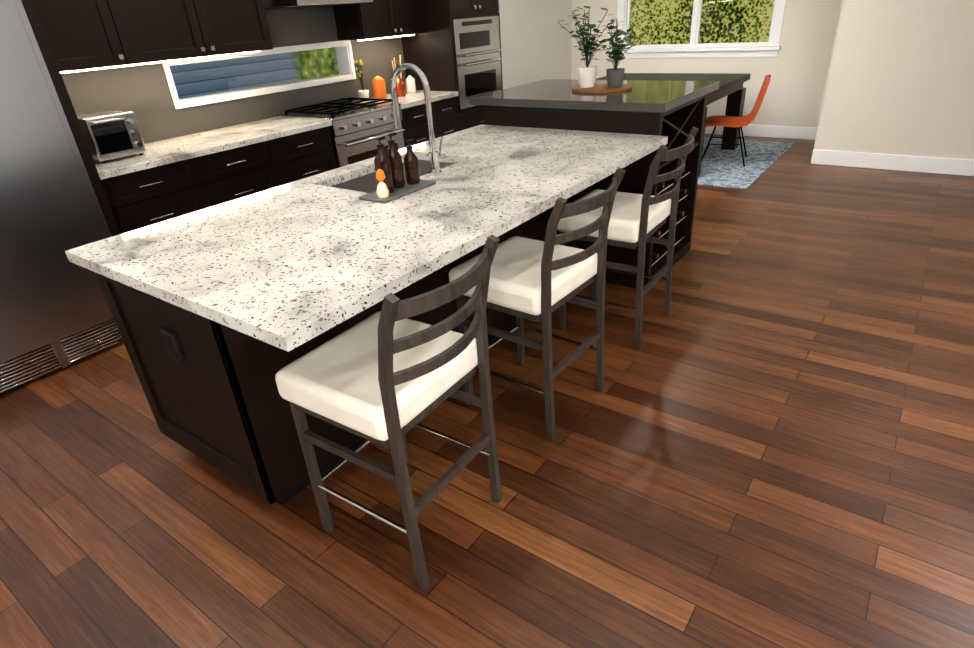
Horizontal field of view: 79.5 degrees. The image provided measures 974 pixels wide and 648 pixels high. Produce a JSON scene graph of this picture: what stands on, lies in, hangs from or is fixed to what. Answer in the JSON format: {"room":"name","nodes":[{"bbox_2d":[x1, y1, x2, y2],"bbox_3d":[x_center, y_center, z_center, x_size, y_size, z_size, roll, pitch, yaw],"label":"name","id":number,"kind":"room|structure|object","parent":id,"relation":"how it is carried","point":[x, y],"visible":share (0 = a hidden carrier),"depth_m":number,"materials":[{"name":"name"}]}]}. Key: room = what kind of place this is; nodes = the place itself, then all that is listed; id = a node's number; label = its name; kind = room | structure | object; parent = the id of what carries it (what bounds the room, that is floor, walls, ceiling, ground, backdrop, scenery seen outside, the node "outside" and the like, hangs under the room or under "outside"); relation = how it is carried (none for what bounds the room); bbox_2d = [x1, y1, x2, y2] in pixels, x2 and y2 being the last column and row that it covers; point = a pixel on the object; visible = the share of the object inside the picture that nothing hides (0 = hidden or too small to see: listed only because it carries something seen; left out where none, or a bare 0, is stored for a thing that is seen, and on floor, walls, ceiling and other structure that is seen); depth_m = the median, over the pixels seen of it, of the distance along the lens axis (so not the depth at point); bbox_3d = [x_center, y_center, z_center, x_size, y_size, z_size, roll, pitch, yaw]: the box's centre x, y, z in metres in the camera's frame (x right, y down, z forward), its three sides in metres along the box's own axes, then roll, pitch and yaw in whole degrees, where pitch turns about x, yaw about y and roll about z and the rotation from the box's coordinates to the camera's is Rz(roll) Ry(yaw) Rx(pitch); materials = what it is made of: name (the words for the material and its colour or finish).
{"room":"kitchen and dining room","nodes":[
{"label":"kitchen and dining room","id":0,"kind":"room"},
{"bbox_2d":[192,0,571,101],"bbox_3d":[-1.392,-2.436,4.965,0.160,2.920,8.865,16,34,33],"label":"wall","id":1,"kind":"structure","parent":0,"point":[536,41],"depth_m":7.34,"materials":[{"name":"beige paint"}]},
{"bbox_2d":[33,0,140,75],"bbox_3d":[-2.423,-1.903,3.175,0.317,0.965,0.579,16,34,33],"label":"upper cabinet","id":2,"kind":"object","parent":1,"relation":"attached to","point":[112,54],"depth_m":3.30,"materials":[{"name":"brown wood"}]},
{"bbox_2d":[121,0,276,67],"bbox_3d":[-2.006,-2.201,3.674,0.317,0.965,1.096,16,34,33],"label":"upper cabinet","id":3,"kind":"object","parent":1,"relation":"attached to","point":[163,30],"depth_m":3.75,"materials":[{"name":"brown wood"}]},
{"bbox_2d":[162,40,355,108],"bbox_3d":[-1.727,-1.991,4.604,0.154,0.316,1.686,16,34,33],"label":"window","id":4,"kind":"structure","parent":1,"relation":"attached to","point":[346,67],"depth_m":4.57,"materials":[{"name":"white wood"}]},
{"bbox_2d":[263,0,372,9],"bbox_3d":[-1.340,-2.972,4.185,0.486,1.242,0.732,16,34,33],"label":"range hood","id":5,"kind":"object","parent":1,"relation":"attached to","point":[278,4],"visible":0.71,"depth_m":4.25,"materials":[{"name":"silver metal"}]},
{"bbox_2d":[329,0,424,43],"bbox_3d":[-0.941,-2.962,4.949,0.317,0.965,0.777,16,34,33],"label":"upper cabinet","id":6,"kind":"object","parent":1,"relation":"attached to","point":[378,19],"depth_m":4.94,"materials":[{"name":"brown wood"}]},
{"bbox_2d":[0,134,973,647],"bbox_3d":[0.732,0.602,2.221,8.050,0.080,12.750,16,34,33],"label":"floor","id":7,"kind":"structure","parent":0,"point":[764,438],"depth_m":2.19,"materials":[{"name":"brown wood"}]},
{"bbox_2d":[0,0,122,392],"bbox_3d":[-2.855,-0.523,2.605,0.840,1.972,1.747,16,34,33],"label":"fridge","id":8,"kind":"object","parent":7,"relation":"on","point":[55,312],"visible":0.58,"depth_m":2.93,"materials":[{"name":"silver metal"}]},
{"bbox_2d":[21,0,120,235],"bbox_3d":[-2.900,-0.810,2.507,0.793,2.575,1.917,16,34,33],"label":"tall cabinet","id":9,"kind":"object","parent":7,"relation":"on","point":[31,11],"visible":0.08,"depth_m":2.95,"materials":[{"name":"brown wood"}]},
{"bbox_2d":[101,160,204,233],"bbox_3d":[-2.224,-0.585,3.787,0.618,0.885,0.565,16,34,33],"label":"base cabinet","id":10,"kind":"object","parent":7,"relation":"on","point":[137,200],"depth_m":3.50,"materials":[{"name":"brown wood"}]},
{"bbox_2d":[94,116,331,179],"bbox_3d":[-1.912,-1.223,3.953,0.648,0.040,1.694,16,34,33],"label":"countertop","id":11,"kind":"structure","parent":10,"relation":"on","point":[159,153],"depth_m":3.87,"materials":[{"name":"white stone"}]},
{"bbox_2d":[77,110,146,162],"bbox_3d":[-2.272,-1.123,3.506,0.336,0.250,0.280,16,34,33],"label":"toaster oven","id":12,"kind":"object","parent":11,"relation":"on","point":[111,134],"visible":0.96,"depth_m":3.42,"materials":[{"name":"silver metal"}]},
{"bbox_2d":[193,140,280,207],"bbox_3d":[-1.895,-0.820,4.181,0.618,0.885,0.565,16,34,33],"label":"base cabinet","id":13,"kind":"object","parent":7,"relation":"on","point":[224,176],"depth_m":3.89,"materials":[{"name":"brown wood"}]},
{"bbox_2d":[269,128,336,184],"bbox_3d":[-1.566,-1.055,4.575,0.618,0.885,0.564,16,34,33],"label":"base cabinet","id":14,"kind":"object","parent":7,"relation":"on","point":[308,154],"depth_m":4.27,"materials":[{"name":"brown wood"}]},
{"bbox_2d":[280,97,404,167],"bbox_3d":[-1.141,-1.365,4.983,0.687,0.949,0.742,16,34,33],"label":"range oven","id":15,"kind":"object","parent":7,"relation":"on","point":[358,128],"visible":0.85,"depth_m":4.65,"materials":[{"name":"silver metal"}]},
{"bbox_2d":[275,235,501,590],"bbox_3d":[-0.269,0.243,1.849,0.581,1.026,0.480,15,33,31],"label":"stool","id":16,"kind":"object","parent":7,"relation":"on","point":[390,374],"visible":1,"depth_m":1.72,"materials":[{"name":"fabric"}]},
{"bbox_2d":[77,95,706,504],"bbox_3d":[-0.004,-0.456,3.081,1.160,1.055,3.226,16,34,33],"label":"kitchen island","id":17,"kind":"object","parent":7,"relation":"on","point":[281,254],"depth_m":2.16,"materials":[{"name":"white stone"}]},
{"bbox_2d":[65,215,516,354],"bbox_3d":[-0.693,-0.303,2.089,1.240,0.040,1.000,16,34,33],"label":"island countertop","id":18,"kind":"structure","parent":17,"relation":"on","point":[286,339],"depth_m":1.68,"materials":[{"name":"white stone"}]},
{"bbox_2d":[359,132,435,202],"bbox_3d":[-0.381,-0.665,2.430,0.150,0.232,0.320,16,34,33],"label":"soap tray","id":19,"kind":"object","parent":18,"relation":"on","point":[392,184],"visible":1,"depth_m":2.42,"materials":[{"name":"grey"}]},
{"bbox_2d":[509,171,600,226],"bbox_3d":[-0.197,-0.657,2.683,1.240,0.040,0.700,16,34,33],"label":"island countertop","id":20,"kind":"structure","parent":17,"relation":"on","point":[539,206],"depth_m":2.32,"materials":[{"name":"white stone"}]},
{"bbox_2d":[390,63,442,175],"bbox_3d":[-0.318,-0.930,2.660,0.249,0.474,0.096,16,34,33],"label":"faucet","id":21,"kind":"object","parent":20,"relation":"on","point":[435,157],"visible":1,"depth_m":2.63,"materials":[{"name":"silver metal"}]},
{"bbox_2d":[470,79,719,114],"bbox_3d":[0.670,-1.445,3.667,1.260,0.045,0.920,16,34,33],"label":"island countertop","id":22,"kind":"structure","parent":17,"relation":"on","point":[660,96],"depth_m":3.45,"materials":[{"name":"grey stone"}]},
{"bbox_2d":[558,6,638,92],"bbox_3d":[0.667,-1.650,3.510,0.473,0.462,0.388,16,34,33],"label":"potted plant","id":23,"kind":"object","parent":22,"relation":"on","point":[587,73],"visible":1,"depth_m":3.52,"materials":[{"name":"green plant"}]},
{"bbox_2d":[597,135,668,178],"bbox_3d":[0.237,-0.968,3.202,1.240,0.040,0.790,16,34,33],"label":"island countertop","id":24,"kind":"structure","parent":17,"relation":"on","point":[622,161],"depth_m":2.86,"materials":[{"name":"white stone"}]},
{"bbox_2d":[401,104,436,146],"bbox_3d":[-0.848,-1.569,5.435,0.618,0.885,0.384,16,34,33],"label":"base cabinet","id":25,"kind":"object","parent":7,"relation":"on","point":[414,120],"depth_m":5.12,"materials":[{"name":"brown wood"}]},
{"bbox_2d":[355,90,456,107],"bbox_3d":[-0.752,-2.052,5.342,0.648,0.040,0.768,16,34,33],"label":"countertop","id":26,"kind":"structure","parent":25,"relation":"on","point":[410,100],"depth_m":5.25,"materials":[{"name":"white stone"}]},
{"bbox_2d":[354,60,368,97],"bbox_3d":[-1.100,-2.144,5.160,0.094,0.334,0.101,16,34,33],"label":"flower pot","id":27,"kind":"object","parent":26,"relation":"on","point":[363,93],"visible":1,"depth_m":5.16,"materials":[{"name":"beige ceramic"}]},
{"bbox_2d":[372,76,386,98],"bbox_3d":[-0.962,-2.112,5.234,0.108,0.190,0.110,16,34,33],"label":"canister set","id":28,"kind":"object","parent":26,"relation":"on","point":[379,88],"depth_m":5.20,"materials":[{"name":"orange ceramic"}]},
{"bbox_2d":[390,55,405,96],"bbox_3d":[-0.810,-2.249,5.311,0.114,0.340,0.116,16,34,33],"label":"utensil crock","id":29,"kind":"object","parent":26,"relation":"on","point":[401,88],"visible":0.73,"depth_m":5.30,"materials":[{"name":"orange ceramic"}]},
{"bbox_2d":[405,75,415,92],"bbox_3d":[-0.720,-2.258,5.517,0.087,0.150,0.088,16,34,33],"label":"canister set","id":30,"kind":"object","parent":26,"relation":"on","point":[410,81],"depth_m":5.49,"materials":[{"name":"white ceramic"}]},
{"bbox_2d":[433,96,460,137],"bbox_3d":[-0.624,-1.729,5.703,0.618,0.885,0.384,16,34,33],"label":"base cabinet","id":31,"kind":"object","parent":7,"relation":"on","point":[444,111],"depth_m":5.42,"materials":[{"name":"brown wood"}]},
{"bbox_2d":[397,0,502,129],"bbox_3d":[-0.332,-2.711,5.703,0.634,2.576,0.769,16,34,33],"label":"tall cabinet","id":32,"kind":"object","parent":7,"relation":"on","point":[459,51],"depth_m":5.49,"materials":[{"name":"brown wood"}]},
{"bbox_2d":[449,168,625,441],"bbox_3d":[0.215,-0.106,2.436,0.580,1.026,0.480,17,35,34],"label":"stool","id":33,"kind":"object","parent":7,"relation":"on","point":[534,280],"visible":0.83,"depth_m":2.30,"materials":[{"name":"fabric"}]},
{"bbox_2d":[557,127,698,349],"bbox_3d":[0.710,-0.456,3.021,0.580,1.026,0.480,15,34,32],"label":"stool","id":34,"kind":"object","parent":7,"relation":"on","point":[637,220],"visible":0.83,"depth_m":2.87,"materials":[{"name":"wood"}]},
{"bbox_2d":[698,137,794,188],"bbox_3d":[1.949,-1.935,6.676,2.450,0.008,2.060,16,34,33],"label":"dining rug","id":35,"kind":"object","parent":7,"relation":"on","point":[720,167],"visible":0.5,"depth_m":6.13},
{"bbox_2d":[596,73,750,175],"bbox_3d":[1.804,-2.232,6.413,1.560,0.780,1.510,16,34,33],"label":"dining table","id":36,"kind":"object","parent":35,"relation":"on","point":[731,87],"visible":0.25,"depth_m":6.39,"materials":[{"name":"brown wood"}]},
{"bbox_2d":[702,75,770,166],"bbox_3d":[2.518,-2.076,5.975,0.565,0.830,0.460,9,31,22],"label":"chair","id":37,"kind":"object","parent":35,"relation":"on","point":[729,121],"visible":0.94,"depth_m":5.86,"materials":[{"name":"orange plastic"}]},
{"bbox_2d":[571,0,842,127],"bbox_3d":[2.551,-3.821,7.026,3.370,2.920,0.160,16,34,33],"label":"wall","id":38,"kind":"structure","parent":0,"point":[797,68],"depth_m":6.85,"materials":[{"name":"beige paint"}]},
{"bbox_2d":[613,0,785,57],"bbox_3d":[2.489,-4.063,6.865,2.030,1.715,0.195,16,34,33],"label":"dining room window","id":39,"kind":"structure","parent":38,"relation":"in","point":[695,48],"depth_m":7.09,"materials":[{"name":"white wood"}]},
{"bbox_2d":[705,124,817,139],"bbox_3d":[2.584,-2.563,7.622,3.370,0.140,0.019,16,34,33],"label":"baseboard","id":40,"kind":"structure","parent":38,"relation":"attached to","point":[772,131],"depth_m":7.03,"materials":[{"name":"white wood"}]},
{"bbox_2d":[814,0,973,159],"bbox_3d":[4.980,-2.450,4.168,4.280,2.920,0.160,16,34,33],"label":"wall","id":41,"kind":"structure","parent":0,"point":[900,80],"depth_m":5.24,"materials":[{"name":"beige paint"}]},
{"bbox_2d":[811,149,973,175],"bbox_3d":[5.014,-1.192,4.765,4.280,0.140,0.016,16,34,33],"label":"baseboard","id":42,"kind":"structure","parent":41,"relation":"attached to","point":[953,166],"depth_m":5.53,"materials":[{"name":"white wood"}]},
{"label":"outside","id":43,"kind":"structure","parent":0,"visible":0},
{"bbox_2d":[169,47,338,98],"bbox_3d":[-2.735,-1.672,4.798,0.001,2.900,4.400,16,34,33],"label":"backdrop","id":44,"kind":"structure","parent":43,"point":[238,69],"depth_m":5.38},
{"bbox_2d":[629,0,774,44],"bbox_3d":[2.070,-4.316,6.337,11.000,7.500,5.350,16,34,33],"label":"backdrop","id":45,"kind":"structure","parent":43,"point":[744,26],"depth_m":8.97,"materials":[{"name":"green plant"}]}
]}

